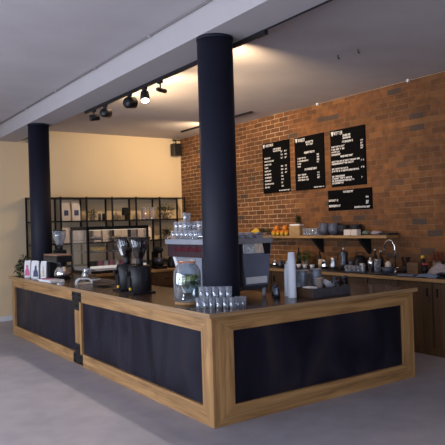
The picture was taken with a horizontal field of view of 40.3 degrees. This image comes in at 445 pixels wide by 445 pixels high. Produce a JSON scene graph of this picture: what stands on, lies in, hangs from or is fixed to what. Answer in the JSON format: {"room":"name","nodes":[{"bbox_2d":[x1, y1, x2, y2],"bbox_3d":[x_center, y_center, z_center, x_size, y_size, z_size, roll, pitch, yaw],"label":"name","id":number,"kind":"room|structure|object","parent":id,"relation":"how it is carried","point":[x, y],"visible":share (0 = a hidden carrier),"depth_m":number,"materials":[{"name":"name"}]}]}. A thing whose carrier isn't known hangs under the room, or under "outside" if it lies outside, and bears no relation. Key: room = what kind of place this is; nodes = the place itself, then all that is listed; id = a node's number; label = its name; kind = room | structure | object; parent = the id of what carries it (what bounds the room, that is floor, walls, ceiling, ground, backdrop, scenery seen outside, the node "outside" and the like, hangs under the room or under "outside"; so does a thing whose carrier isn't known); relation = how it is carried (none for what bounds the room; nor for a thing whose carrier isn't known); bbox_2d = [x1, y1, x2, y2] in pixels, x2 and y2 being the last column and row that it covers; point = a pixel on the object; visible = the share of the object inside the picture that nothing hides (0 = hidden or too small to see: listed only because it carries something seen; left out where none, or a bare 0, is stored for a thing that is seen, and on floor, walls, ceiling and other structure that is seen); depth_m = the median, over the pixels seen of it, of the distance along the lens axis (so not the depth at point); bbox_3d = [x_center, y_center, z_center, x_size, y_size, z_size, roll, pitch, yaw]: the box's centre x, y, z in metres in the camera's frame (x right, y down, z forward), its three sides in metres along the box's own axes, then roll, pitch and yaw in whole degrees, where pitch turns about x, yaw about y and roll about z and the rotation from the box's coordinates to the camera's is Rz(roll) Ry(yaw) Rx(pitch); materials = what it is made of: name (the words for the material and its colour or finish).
{"room":"cafe","nodes":[
{"label":"cafe","id":0,"kind":"room"},
{"bbox_2d":[27,123,51,268],"bbox_3d":[-2.810,0.111,9.390,0.326,3.262,0.326,-2,0,-34],"label":"round column","id":1,"kind":"structure","parent":0,"point":[38,133],"depth_m":9.26,"materials":[{"name":"paint"}]},
{"bbox_2d":[0,131,182,316],"bbox_3d":[-4.675,0.002,10.619,9.500,3.600,0.200,-2,0,-34],"label":"wall","id":2,"kind":"structure","parent":0,"point":[81,164],"depth_m":11.94,"materials":[{"name":"beige paint"}]},
{"bbox_2d":[0,315,12,321],"bbox_3d":[-5.880,1.790,9.617,5.900,0.090,0.018,-2,0,-34],"label":"baseboard","id":3,"kind":"structure","parent":2,"relation":"attached to","point":[2,318],"depth_m":10.96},
{"bbox_2d":[171,139,181,155],"bbox_3d":[-0.988,-1.597,12.935,0.210,0.357,0.201,-2,0,-34],"label":"wall speaker","id":4,"kind":"object","parent":2,"relation":"attached to","point":[175,147],"visible":1,"depth_m":12.85,"materials":[{"name":"black plastic"}]},
{"bbox_2d":[175,144,180,154],"bbox_3d":[-0.944,-1.550,12.846,0.156,0.236,0.005,-2,0,-34],"label":"grille","id":5,"kind":"object","parent":4,"relation":"attached to","point":[177,146],"depth_m":12.84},
{"bbox_2d":[84,0,332,113],"bbox_3d":[1.229,-1.643,3.865,0.044,0.043,11.120,-2,0,-34],"label":"track","id":6,"kind":"object","parent":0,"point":[264,32],"visible":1,"depth_m":6.19,"materials":[{"name":"black metal"}]},
{"bbox_2d":[89,110,99,120],"bbox_3d":[-1.736,-1.446,8.205,0.139,0.148,0.090,-2,0,-22],"label":"track spotlight","id":7,"kind":"object","parent":6,"relation":"attached to","point":[94,117],"visible":1,"depth_m":8.18,"materials":[{"name":"black plastic"}]},
{"bbox_2d":[100,105,111,117],"bbox_3d":[-1.524,-1.447,7.895,0.120,0.162,0.141,-2,0,22],"label":"track spotlight","id":8,"kind":"object","parent":6,"relation":"attached to","point":[104,112],"visible":1,"depth_m":7.85,"materials":[{"name":"black metal"}]},
{"bbox_2d":[123,94,137,108],"bbox_3d":[-1.116,-1.457,7.301,0.140,0.172,0.145,-2,0,41],"label":"track spotlight","id":9,"kind":"object","parent":6,"relation":"attached to","point":[131,102],"visible":1,"depth_m":7.26,"materials":[{"name":"black metal"}]},
{"bbox_2d":[140,87,149,103],"bbox_3d":[-0.892,-1.456,6.958,0.109,0.188,0.151,-2,0,-12],"label":"track spotlight","id":10,"kind":"object","parent":6,"relation":"attached to","point":[144,94],"visible":1,"depth_m":6.93,"materials":[{"name":"black plastic"}]},
{"bbox_2d":[156,80,166,92],"bbox_3d":[-0.678,-1.495,6.680,0.080,0.126,0.165,-2,0,18],"label":"track spotlight","id":11,"kind":"object","parent":6,"relation":"attached to","point":[159,89],"visible":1,"depth_m":6.65,"materials":[{"name":"black plastic"}]},
{"bbox_2d":[196,33,239,308],"bbox_3d":[-0.022,0.012,5.320,0.326,3.262,0.326,-2,0,-34],"label":"round column","id":12,"kind":"structure","parent":0,"point":[214,50],"depth_m":5.18,"materials":[{"name":"paint"}]},
{"bbox_2d":[0,0,444,138],"bbox_3d":[-0.574,-1.905,4.564,9.100,0.120,14.500,-2,0,-34],"label":"ceiling","id":13,"kind":"structure","parent":0,"point":[45,45],"depth_m":6.68,"materials":[{"name":"paint"}]},
{"bbox_2d":[0,0,211,123],"bbox_3d":[-0.035,-1.847,4.931,0.034,0.026,14.460,-2,0,-34],"label":"cable conduit","id":14,"kind":"object","parent":13,"relation":"attached to","point":[208,1],"visible":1,"depth_m":6.39,"materials":[{"name":"paint"}]},
{"bbox_2d":[0,0,326,141],"bbox_3d":[0.149,-1.744,5.055,0.390,0.240,14.500,-2,0,-34],"label":"ceiling beam","id":15,"kind":"structure","parent":13,"relation":"attached to","point":[173,47],"depth_m":6.05,"materials":[{"name":"paint"}]},
{"bbox_2d":[181,111,252,132],"bbox_3d":[-0.164,-1.815,11.026,0.040,0.030,2.300,-2,0,-34],"label":"ceiling strip","id":16,"kind":"object","parent":13,"relation":"attached to","point":[249,112],"visible":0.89,"depth_m":10.43,"materials":[{"name":"black metal"}]},
{"bbox_2d":[0,320,444,444],"bbox_3d":[-0.467,1.703,4.549,9.100,0.100,14.500,-2,0,-34],"label":"floor","id":17,"kind":"structure","parent":0,"point":[47,398],"depth_m":5.17,"materials":[{"name":"concrete"}]},
{"bbox_2d":[25,197,185,265],"bbox_3d":[-2.183,0.617,11.952,3.238,2.235,0.348,-2,0,-34],"label":"shelving unit","id":18,"kind":"object","parent":17,"relation":"on","point":[26,198],"visible":0.37,"depth_m":11.79,"materials":[{"name":"black metal"}]},
{"bbox_2d":[62,227,68,242],"bbox_3d":[-2.957,0.240,11.378,0.130,0.300,0.090,-2,0,-37],"label":"coffee bag","id":19,"kind":"object","parent":18,"relation":"on","point":[63,228],"visible":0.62,"depth_m":11.36,"materials":[{"name":"paper"}]},
{"bbox_2d":[62,202,69,220],"bbox_3d":[-2.953,-0.210,11.389,0.150,0.360,0.094,-2,0,-32],"label":"coffee bag","id":20,"kind":"object","parent":18,"relation":"on","point":[65,205],"visible":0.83,"depth_m":11.36,"materials":[{"name":"paper"}]},
{"bbox_2d":[69,227,76,242],"bbox_3d":[-2.834,0.237,11.463,0.130,0.300,0.090,-2,0,-35],"label":"coffee bag","id":21,"kind":"object","parent":18,"relation":"on","point":[74,232],"visible":0.5,"depth_m":11.44,"materials":[{"name":"paper"}]},
{"bbox_2d":[71,202,79,220],"bbox_3d":[-2.788,-0.214,11.502,0.150,0.360,0.094,-2,0,-31],"label":"coffee bag","id":22,"kind":"object","parent":18,"relation":"on","point":[75,206],"visible":1,"depth_m":11.47,"materials":[{"name":"paper"}]},
{"bbox_2d":[77,230,83,242],"bbox_3d":[-2.718,0.234,11.542,0.130,0.300,0.090,-2,0,-31],"label":"coffee bag","id":23,"kind":"object","parent":18,"relation":"on","point":[80,233],"visible":0.62,"depth_m":11.51,"materials":[{"name":"paper"}]},
{"bbox_2d":[88,209,97,219],"bbox_3d":[-2.528,-0.154,11.697,0.260,0.225,0.305,-2,0,-9],"label":"shelf plant","id":24,"kind":"object","parent":18,"relation":"on","point":[91,216],"visible":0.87,"depth_m":11.67,"materials":[{"name":"green plant"}]},
{"bbox_2d":[92,230,100,241],"bbox_3d":[-2.437,0.241,11.734,0.140,0.270,0.090,-2,0,-32],"label":"coffee bag","id":25,"kind":"object","parent":18,"relation":"on","point":[96,233],"visible":0.56,"depth_m":11.70,"materials":[{"name":"paper"}]},
{"bbox_2d":[101,230,109,241],"bbox_3d":[-2.289,0.237,11.836,0.140,0.270,0.090,-2,0,-35],"label":"coffee bag","id":26,"kind":"object","parent":18,"relation":"on","point":[105,234],"visible":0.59,"depth_m":11.80,"materials":[{"name":"paper"}]},
{"bbox_2d":[121,229,127,236],"bbox_3d":[-1.959,0.228,12.062,0.140,0.270,0.090,-2,0,-32],"label":"coffee bag","id":27,"kind":"object","parent":18,"relation":"on","point":[124,233],"visible":0.34,"depth_m":12.02,"materials":[{"name":"paper"}]},
{"bbox_2d":[122,207,130,219],"bbox_3d":[-1.922,-0.178,12.097,0.140,0.240,0.100,-2,0,-34],"label":"tin","id":28,"kind":"object","parent":18,"relation":"on","point":[125,211],"visible":1,"depth_m":12.06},
{"bbox_2d":[141,207,147,218],"bbox_3d":[-1.585,-0.189,12.304,0.140,0.245,0.140,-2,0,-34],"label":"candle jar","id":29,"kind":"object","parent":18,"relation":"on","point":[144,213],"visible":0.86,"depth_m":12.25,"materials":[{"name":"clear glass"}]},
{"bbox_2d":[144,226,151,239],"bbox_3d":[-1.530,0.217,12.356,0.140,0.270,0.090,-2,0,-34],"label":"coffee bag","id":30,"kind":"object","parent":18,"relation":"on","point":[149,227],"visible":0.47,"depth_m":12.34,"materials":[{"name":"paper"}]},
{"bbox_2d":[149,207,155,218],"bbox_3d":[-1.436,-0.193,12.406,0.140,0.245,0.140,-2,0,-34],"label":"candle jar","id":31,"kind":"object","parent":18,"relation":"on","point":[152,213],"visible":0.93,"depth_m":12.35,"materials":[{"name":"clear glass"}]},
{"bbox_2d":[157,204,173,218],"bbox_3d":[-1.179,-0.236,12.599,0.413,0.316,0.426,-2,0,-34],"label":"shelf plant","id":32,"kind":"object","parent":18,"relation":"on","point":[165,216],"visible":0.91,"depth_m":12.57,"materials":[{"name":"green plant"}]},
{"bbox_2d":[70,265,181,288],"bbox_3d":[-1.177,1.255,10.784,3.000,0.890,0.930,-2,0,-34],"label":"countertop","id":33,"kind":"structure","parent":17,"relation":"on","point":[160,277],"depth_m":10.35,"materials":[{"name":"brown wood"}]},
{"bbox_2d":[70,225,149,273],"bbox_3d":[-1.913,0.445,10.288,1.100,0.767,0.750,-2,0,-34],"label":"display case","id":34,"kind":"object","parent":33,"relation":"on","point":[109,268],"visible":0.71,"depth_m":9.96,"materials":[{"name":"black metal"}]},
{"bbox_2d":[73,239,114,240],"bbox_3d":[-1.935,0.285,10.313,1.028,0.008,0.610,-2,0,-34],"label":"glass shelf","id":35,"kind":"object","parent":34,"relation":"attached to","point":[103,239],"depth_m":10.06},
{"bbox_2d":[76,250,118,252],"bbox_3d":[-1.929,0.485,10.312,1.028,0.008,0.610,-2,0,-34],"label":"glass shelf","id":36,"kind":"object","parent":34,"relation":"attached to","point":[107,250],"depth_m":10.09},
{"bbox_2d":[90,247,106,251],"bbox_3d":[-2.062,0.446,10.046,0.320,0.075,0.320,-2,0,-34],"label":"cake","id":37,"kind":"object","parent":34,"relation":"on","point":[92,249],"visible":0.95,"depth_m":9.93,"materials":[{"name":"beige food"}]},
{"bbox_2d":[70,265,176,276],"bbox_3d":[-1.189,0.830,10.786,3.000,0.040,0.930,-2,0,-34],"label":"countertop","id":38,"kind":"structure","parent":33,"relation":"on","point":[168,269],"depth_m":10.16,"materials":[{"name":"brown wood"}]},
{"bbox_2d":[151,246,166,268],"bbox_3d":[-1.130,0.610,10.602,0.200,0.394,0.330,-2,0,-34],"label":"stand mixer","id":39,"kind":"object","parent":33,"relation":"on","point":[157,263],"visible":0.96,"depth_m":10.51,"materials":[{"name":"metal"}]},
{"bbox_2d":[154,258,164,265],"bbox_3d":[-1.091,0.685,10.548,0.200,0.138,0.200,-2,0,-34],"label":"mixing bowl","id":40,"kind":"object","parent":39,"relation":"on","point":[157,261],"depth_m":10.48,"materials":[{"name":"metal"}]},
{"bbox_2d":[167,256,175,267],"bbox_3d":[-0.878,0.693,10.769,0.216,0.215,0.190,-2,0,3],"label":"kettle","id":41,"kind":"object","parent":33,"relation":"on","point":[171,264],"visible":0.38,"depth_m":10.69,"materials":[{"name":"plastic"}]},
{"bbox_2d":[8,274,417,428],"bbox_3d":[-0.673,1.214,7.880,2.552,0.917,5.792,-2,0,-34],"label":"bar counter","id":42,"kind":"object","parent":17,"relation":"on","point":[215,367],"depth_m":5.65,"materials":[{"name":"brown wood"}]},
{"bbox_2d":[13,254,30,275],"bbox_3d":[-3.136,0.707,9.634,0.400,0.409,0.366,-2,0,16],"label":"potted plant","id":43,"kind":"object","parent":42,"relation":"on","point":[20,261],"visible":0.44,"depth_m":9.57,"materials":[{"name":"green plant"}]},
{"bbox_2d":[24,260,30,277],"bbox_3d":[-2.940,0.701,9.158,0.088,0.255,0.084,-2,0,3],"label":"coffee bag","id":44,"kind":"object","parent":42,"relation":"on","point":[27,266],"visible":0.95,"depth_m":9.12,"materials":[{"name":"white paper"}]},
{"bbox_2d":[25,265,29,275],"bbox_3d":[-2.941,0.719,9.117,0.072,0.160,0.003,-2,0,3],"label":"print","id":45,"kind":"object","parent":44,"relation":"attached to","point":[27,270],"depth_m":9.11},
{"bbox_2d":[33,261,40,278],"bbox_3d":[-2.726,0.694,8.880,0.088,0.255,0.084,-2,0,6],"label":"coffee bag","id":46,"kind":"object","parent":42,"relation":"on","point":[36,264],"visible":0.98,"depth_m":8.85,"materials":[{"name":"white paper"}]},
{"bbox_2d":[33,266,37,276],"bbox_3d":[-2.729,0.711,8.840,0.072,0.160,0.003,-2,0,6],"label":"print","id":47,"kind":"object","parent":46,"relation":"attached to","point":[35,274],"depth_m":8.84},
{"bbox_2d":[40,261,47,278],"bbox_3d":[-2.589,0.689,8.804,0.088,0.255,0.084,-2,0,9],"label":"coffee bag","id":48,"kind":"object","parent":42,"relation":"on","point":[44,264],"visible":0.93,"depth_m":8.77,"materials":[{"name":"white paper"}]},
{"bbox_2d":[39,280,64,282],"bbox_3d":[-2.339,0.800,8.296,0.200,0.014,0.420,-2,0,-37],"label":"booklet","id":49,"kind":"object","parent":42,"relation":"on","point":[39,280],"visible":0.7,"depth_m":8.14,"materials":[{"name":"white paper"}]},
{"bbox_2d":[37,278,63,281],"bbox_3d":[-2.367,0.786,8.337,0.200,0.016,0.420,-1,0,-41],"label":"booklet","id":50,"kind":"object","parent":49,"relation":"on","point":[42,279],"visible":1,"depth_m":8.28,"materials":[{"name":"white paper"}]},
{"bbox_2d":[44,253,71,279],"bbox_3d":[-2.379,0.632,8.745,0.260,0.357,0.600,-2,0,-34],"label":"coffee brewer","id":51,"kind":"object","parent":42,"relation":"on","point":[54,260],"visible":0.77,"depth_m":8.59,"materials":[{"name":"black plastic"}]},
{"bbox_2d":[54,265,73,277],"bbox_3d":[-2.262,0.689,8.618,0.265,0.179,0.220,-2,0,-34],"label":"coffee pot","id":52,"kind":"object","parent":51,"relation":"on","point":[62,271],"visible":0.96,"depth_m":8.53,"materials":[{"name":"silver metal"}]},
{"bbox_2d":[52,230,66,265],"bbox_3d":[-2.479,0.463,9.239,0.204,0.706,0.204,-2,0,-34],"label":"grinder","id":53,"kind":"object","parent":42,"relation":"on","point":[59,247],"visible":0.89,"depth_m":9.20,"materials":[{"name":"glass"}]},
{"bbox_2d":[75,278,92,284],"bbox_3d":[-1.784,0.752,7.792,0.214,0.075,0.088,-2,0,-20],"label":"napkin holder","id":54,"kind":"object","parent":42,"relation":"on","point":[78,279],"visible":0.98,"depth_m":7.76,"materials":[{"name":"white metal"}]},
{"bbox_2d":[82,268,94,279],"bbox_3d":[-1.880,0.715,8.455,0.181,0.160,0.150,-2,0,-34],"label":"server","id":55,"kind":"object","parent":42,"relation":"on","point":[83,275],"visible":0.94,"depth_m":8.40,"materials":[{"name":"silver metal"}]},
{"bbox_2d":[91,282,115,287],"bbox_3d":[-1.435,0.756,7.304,0.185,0.034,0.343,-2,0,-34],"label":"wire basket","id":56,"kind":"object","parent":42,"relation":"on","point":[100,286],"visible":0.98,"depth_m":7.28,"materials":[{"name":"black metal"}]},
{"bbox_2d":[113,236,135,291],"bbox_3d":[-1.093,0.460,6.806,0.295,0.610,0.254,-2,0,-34],"label":"coffee grinder","id":57,"kind":"object","parent":42,"relation":"on","point":[124,247],"visible":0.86,"depth_m":6.72,"materials":[{"name":"black plastic"}]},
{"bbox_2d":[125,236,155,294],"bbox_3d":[-0.904,0.453,6.487,0.295,0.610,0.254,-2,0,-34],"label":"coffee grinder","id":58,"kind":"object","parent":42,"relation":"on","point":[139,281],"visible":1,"depth_m":6.41,"materials":[{"name":"black plastic"}]},
{"bbox_2d":[173,258,200,304],"bbox_3d":[-0.320,0.532,5.481,0.267,0.409,0.287,-2,0,-34],"label":"dispenser","id":59,"kind":"object","parent":42,"relation":"on","point":[191,280],"visible":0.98,"depth_m":5.45,"materials":[{"name":"clear glass"}]},
{"bbox_2d":[192,288,198,297],"bbox_3d":[-0.255,0.686,5.846,0.084,0.100,0.084,-2,0,-34],"label":"milk jug","id":60,"kind":"object","parent":42,"relation":"on","point":[195,293],"visible":0.74,"depth_m":5.81,"materials":[{"name":"metal"}]},
{"bbox_2d":[12,274,412,313],"bbox_3d":[-0.684,0.773,7.890,2.540,0.031,5.780,-2,0,-34],"label":"countertop","id":61,"kind":"structure","parent":42,"relation":"on","point":[164,296],"depth_m":6.07,"materials":[{"name":"brown wood"}]},
{"bbox_2d":[165,234,272,295],"bbox_3d":[-0.006,0.427,6.199,0.741,0.604,1.030,-2,0,-34],"label":"espresso machine","id":62,"kind":"object","parent":42,"relation":"on","point":[254,258],"visible":0.65,"depth_m":5.88,"materials":[{"name":"metal"}]},
{"bbox_2d":[165,234,272,244],"bbox_3d":[-0.060,0.169,6.169,0.630,0.085,1.030,-2,0,-34],"label":"tray","id":63,"kind":"object","parent":62,"relation":"on","point":[264,240],"depth_m":5.90,"materials":[{"name":"metal"}]},
{"bbox_2d":[176,280,266,290],"bbox_3d":[-0.026,0.622,6.181,0.480,0.070,0.950,-2,0,-34],"label":"drip tray","id":64,"kind":"object","parent":62,"relation":"on","point":[243,286],"depth_m":5.86,"materials":[{"name":"metal"}]},
{"bbox_2d":[273,287,279,297],"bbox_3d":[0.514,0.663,5.750,0.072,0.100,0.071,-2,0,-34],"label":"milk pitcher","id":65,"kind":"object","parent":42,"relation":"on","point":[276,292],"visible":1,"depth_m":5.72,"materials":[{"name":"metal"}]},
{"bbox_2d":[284,264,287,295],"bbox_3d":[0.634,0.555,5.853,0.079,0.308,0.078,-2,0,-34],"label":"cup stack","id":66,"kind":"object","parent":42,"relation":"on","point":[285,266],"visible":0.51,"depth_m":5.83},
{"bbox_2d":[287,252,296,297],"bbox_3d":[0.655,0.494,5.723,0.079,0.428,0.078,-2,0,15],"label":"cup stack","id":67,"kind":"object","parent":42,"relation":"on","point":[291,263],"visible":1,"depth_m":5.69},
{"bbox_2d":[287,252,295,261],"bbox_3d":[0.650,0.326,5.724,0.079,0.092,0.078,-2,0,-34],"label":"cup","id":68,"kind":"object","parent":67,"relation":"on","point":[291,256],"depth_m":5.69,"materials":[{"name":"paper"}]},
{"bbox_2d":[296,269,308,286],"bbox_3d":[0.819,0.597,6.221,0.136,0.218,0.135,-2,0,-34],"label":"tin canister","id":69,"kind":"object","parent":42,"relation":"on","point":[302,276],"visible":0.72,"depth_m":6.17,"materials":[{"name":"metal"}]},
{"bbox_2d":[309,268,321,285],"bbox_3d":[0.972,0.593,6.326,0.136,0.218,0.135,-2,0,-34],"label":"tin canister","id":70,"kind":"object","parent":42,"relation":"on","point":[313,272],"visible":0.6,"depth_m":6.28,"materials":[{"name":"metal"}]},
{"bbox_2d":[296,283,350,297],"bbox_3d":[0.976,0.657,5.854,0.490,0.085,0.240,-2,0,-34],"label":"wooden crate","id":71,"kind":"object","parent":42,"relation":"on","point":[325,291],"visible":0.88,"depth_m":5.74,"materials":[{"name":"grey wood"}]},
{"bbox_2d":[315,277,323,287],"bbox_3d":[0.928,0.608,5.798,0.086,0.160,0.085,-2,0,-34],"label":"cup","id":72,"kind":"object","parent":71,"relation":"in","point":[318,280],"visible":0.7,"depth_m":5.77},
{"bbox_2d":[323,279,333,286],"bbox_3d":[1.019,0.612,5.927,0.166,0.148,0.150,-2,0,-34],"label":"bundle","id":73,"kind":"object","parent":71,"relation":"in","point":[327,283],"visible":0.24,"depth_m":5.92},
{"bbox_2d":[340,275,347,284],"bbox_3d":[1.300,0.630,6.477,0.084,0.125,0.084,-2,0,-34],"label":"storage jar","id":74,"kind":"object","parent":42,"relation":"on","point":[343,279],"visible":0.88,"depth_m":6.44,"materials":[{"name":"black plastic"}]},
{"bbox_2d":[250,263,444,357],"bbox_3d":[2.438,1.120,7.735,0.678,0.920,8.050,-2,0,-34],"label":"counter","id":75,"kind":"object","parent":17,"relation":"on","point":[429,300],"depth_m":7.28,"materials":[{"name":"brown wood"}]},
{"bbox_2d":[296,251,313,266],"bbox_3d":[1.315,0.572,9.598,0.309,0.256,0.298,-2,0,-34],"label":"herb pot","id":76,"kind":"object","parent":75,"relation":"on","point":[303,260],"visible":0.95,"depth_m":9.56,"materials":[{"name":"ceramic"}]},
{"bbox_2d":[321,260,327,268],"bbox_3d":[1.530,0.627,9.098,0.104,0.130,0.127,-2,0,10],"label":"jug","id":77,"kind":"object","parent":75,"relation":"on","point":[324,265],"visible":1,"depth_m":9.07,"materials":[{"name":"silver metal"}]},
{"bbox_2d":[330,257,336,268],"bbox_3d":[1.631,0.603,8.913,0.104,0.170,0.127,-2,0,10],"label":"jug","id":78,"kind":"object","parent":75,"relation":"on","point":[333,265],"visible":1,"depth_m":8.89,"materials":[{"name":"metal"}]},
{"bbox_2d":[337,247,347,269],"bbox_3d":[1.754,0.522,8.870,0.140,0.325,0.210,-2,0,-34],"label":"moka pot","id":79,"kind":"object","parent":75,"relation":"on","point":[343,254],"visible":0.97,"depth_m":8.79,"materials":[{"name":"metal"}]},
{"bbox_2d":[347,261,354,270],"bbox_3d":[1.814,0.616,8.541,0.104,0.130,0.127,-2,0,10],"label":"jug","id":80,"kind":"object","parent":75,"relation":"on","point":[350,263],"visible":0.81,"depth_m":8.52,"materials":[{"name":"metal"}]},
{"bbox_2d":[269,268,444,282],"bbox_3d":[2.425,0.685,7.737,0.678,0.041,8.050,-2,0,-34],"label":"countertop","id":81,"kind":"structure","parent":75,"relation":"on","point":[270,269],"depth_m":7.73,"materials":[{"name":"brown wood"}]},
{"bbox_2d":[353,252,367,269],"bbox_3d":[1.984,0.553,8.730,0.230,0.248,0.230,-2,0,-34],"label":"kettle","id":82,"kind":"object","parent":75,"relation":"on","point":[358,259],"visible":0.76,"depth_m":8.66,"materials":[{"name":"black metal"}]},
{"bbox_2d":[373,249,377,270],"bbox_3d":[2.139,0.521,8.485,0.070,0.300,0.069,-2,0,-34],"label":"bottle","id":83,"kind":"object","parent":75,"relation":"on","point":[374,255],"visible":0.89,"depth_m":8.46,"materials":[{"name":"black glass"}]},
{"bbox_2d":[378,251,383,270],"bbox_3d":[2.196,0.529,8.403,0.076,0.280,0.075,-2,0,-34],"label":"bottle","id":84,"kind":"object","parent":75,"relation":"on","point":[380,255],"visible":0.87,"depth_m":8.38,"materials":[{"name":"black glass"}]},
{"bbox_2d":[359,271,406,274],"bbox_3d":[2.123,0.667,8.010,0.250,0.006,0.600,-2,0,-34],"label":"sink","id":85,"kind":"object","parent":75,"relation":"in","point":[373,272],"visible":0.73,"depth_m":7.96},
{"bbox_2d":[368,257,373,271],"bbox_3d":[2.014,0.574,8.228,0.080,0.200,0.080,-2,0,-34],"label":"shaker","id":86,"kind":"object","parent":85,"relation":"on","point":[370,261],"visible":0.87,"depth_m":8.20,"materials":[{"name":"silver metal"}]},
{"bbox_2d":[381,267,393,272],"bbox_3d":[2.179,0.626,7.989,0.170,0.070,0.167,-2,0,-34],"label":"bowl","id":87,"kind":"object","parent":85,"relation":"in","point":[384,269],"visible":1,"depth_m":7.93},
{"bbox_2d":[382,239,399,272],"bbox_3d":[2.257,0.445,8.084,0.059,0.443,0.300,-2,0,-30],"label":"tap","id":88,"kind":"object","parent":75,"relation":"on","point":[386,241],"visible":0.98,"depth_m":8.03,"materials":[{"name":"silver metal"}]},
{"bbox_2d":[401,257,410,272],"bbox_3d":[2.390,0.555,7.896,0.116,0.213,0.131,-2,0,-34],"label":"pot","id":89,"kind":"object","parent":75,"relation":"on","point":[404,267],"visible":0.63,"depth_m":7.86,"materials":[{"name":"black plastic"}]},
{"bbox_2d":[407,262,424,273],"bbox_3d":[2.470,0.583,7.740,0.140,0.150,0.170,-2,0,-34],"label":"box","id":90,"kind":"object","parent":75,"relation":"on","point":[412,267],"visible":0.74,"depth_m":7.68,"materials":[{"name":"cardboard"}]},
{"bbox_2d":[422,263,427,273],"bbox_3d":[2.549,0.586,7.625,0.074,0.140,0.074,-2,0,-34],"label":"spice jar","id":91,"kind":"object","parent":75,"relation":"on","point":[424,265],"visible":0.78,"depth_m":7.60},
{"bbox_2d":[415,273,442,278],"bbox_3d":[2.458,0.630,7.246,0.160,0.053,0.300,-2,0,-34],"label":"towel","id":92,"kind":"object","parent":75,"relation":"on","point":[428,275],"visible":1,"depth_m":7.18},
{"bbox_2d":[427,252,444,265],"bbox_3d":[2.717,0.502,7.668,0.247,0.296,0.248,-2,0,-2],"label":"plant","id":93,"kind":"object","parent":75,"relation":"on","point":[434,262],"visible":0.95,"depth_m":7.64,"materials":[{"name":"green plant"}]},
{"bbox_2d":[428,263,444,274],"bbox_3d":[2.747,0.561,7.264,0.280,0.173,0.600,-2,0,-34],"label":"heap","id":94,"kind":"object","parent":75,"relation":"on","point":[438,269],"visible":0.91,"depth_m":7.35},
{"bbox_2d":[180,70,444,270],"bbox_3d":[3.390,-0.251,7.118,0.250,3.600,14.700,-2,0,-34],"label":"wall","id":95,"kind":"structure","parent":0,"point":[404,122],"depth_m":8.73,"materials":[{"name":"brick"}]},
{"bbox_2d":[262,139,290,193],"bbox_3d":[0.925,-0.955,10.442,0.022,0.880,0.721,-2,0,-34],"label":"menu board","id":96,"kind":"object","parent":95,"relation":"attached to","point":[276,155],"visible":1,"depth_m":10.41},
{"bbox_2d":[294,132,325,190],"bbox_3d":[1.400,-0.967,9.749,0.022,0.870,0.680,-2,0,-34],"label":"menu board","id":97,"kind":"object","parent":95,"relation":"attached to","point":[309,150],"visible":1,"depth_m":9.72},
{"bbox_2d":[250,235,398,253],"bbox_3d":[1.333,0.343,9.695,0.248,0.275,3.500,-2,0,-34],"label":"wall shelf","id":98,"kind":"object","parent":95,"relation":"attached to","point":[318,240],"visible":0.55,"depth_m":8.91,"materials":[{"name":"brown wood"}]},
{"bbox_2d":[289,224,304,235],"bbox_3d":[1.202,0.117,9.774,0.120,0.185,0.250,-2,0,-34],"label":"crate","id":99,"kind":"object","parent":98,"relation":"on","point":[294,229],"visible":0.93,"depth_m":9.70,"materials":[{"name":"brown wood"}]},
{"bbox_2d":[318,223,328,234],"bbox_3d":[1.569,0.104,9.299,0.190,0.185,0.190,-2,0,-34],"label":"bowl stack","id":100,"kind":"object","parent":98,"relation":"on","point":[323,227],"visible":0.8,"depth_m":9.23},
{"bbox_2d":[319,229,328,234],"bbox_3d":[1.571,0.149,9.299,0.190,0.095,0.190,-2,0,-34],"label":"bowl","id":101,"kind":"object","parent":100,"relation":"on","point":[322,231],"depth_m":9.23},
{"bbox_2d":[328,223,339,234],"bbox_3d":[1.685,0.100,9.130,0.190,0.185,0.190,-2,0,-34],"label":"bowl stack","id":102,"kind":"object","parent":98,"relation":"on","point":[332,227],"visible":0.86,"depth_m":9.06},
{"bbox_2d":[328,229,338,234],"bbox_3d":[1.687,0.145,9.130,0.190,0.095,0.190,-2,0,-34],"label":"bowl","id":103,"kind":"object","parent":102,"relation":"on","point":[332,231],"depth_m":9.07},
{"bbox_2d":[338,225,349,234],"bbox_3d":[1.796,0.111,8.969,0.180,0.155,0.180,-2,0,-34],"label":"bowl stack","id":104,"kind":"object","parent":98,"relation":"on","point":[341,228],"visible":0.72,"depth_m":8.90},
{"bbox_2d":[338,229,346,234],"bbox_3d":[1.797,0.141,8.969,0.180,0.095,0.180,-2,0,-34],"label":"bowl","id":105,"kind":"object","parent":104,"relation":"on","point":[341,231],"depth_m":8.91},
{"bbox_2d":[351,229,360,234],"bbox_3d":[1.907,0.141,8.675,0.080,0.085,0.124,-2,0,-34],"label":"box","id":106,"kind":"object","parent":98,"relation":"on","point":[353,231],"visible":1,"depth_m":8.64,"materials":[{"name":"cardboard"}]},
{"bbox_2d":[350,224,361,229],"bbox_3d":[1.950,0.106,8.851,0.170,0.155,0.170,-2,0,-34],"label":"bowl stack","id":107,"kind":"object","parent":98,"relation":"on","point":[353,226],"visible":0.45,"depth_m":8.78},
{"bbox_2d":[330,124,366,186],"bbox_3d":[1.875,-0.981,9.056,0.022,0.865,0.700,-2,0,-34],"label":"menu board","id":108,"kind":"object","parent":95,"relation":"attached to","point":[347,145],"visible":1,"depth_m":9.03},
{"bbox_2d":[328,187,372,210],"bbox_3d":[1.897,-0.344,9.050,0.022,0.310,0.880,-2,0,-34],"label":"menu board","id":109,"kind":"object","parent":95,"relation":"attached to","point":[357,198],"visible":1,"depth_m":9.02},
{"bbox_2d":[292,71,444,110],"bbox_3d":[4.182,-1.961,5.641,0.035,0.039,10.700,-2,0,-34],"label":"cable conduit","id":110,"kind":"object","parent":95,"relation":"attached to","point":[407,80],"visible":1,"depth_m":8.58,"materials":[{"name":"white plastic"}]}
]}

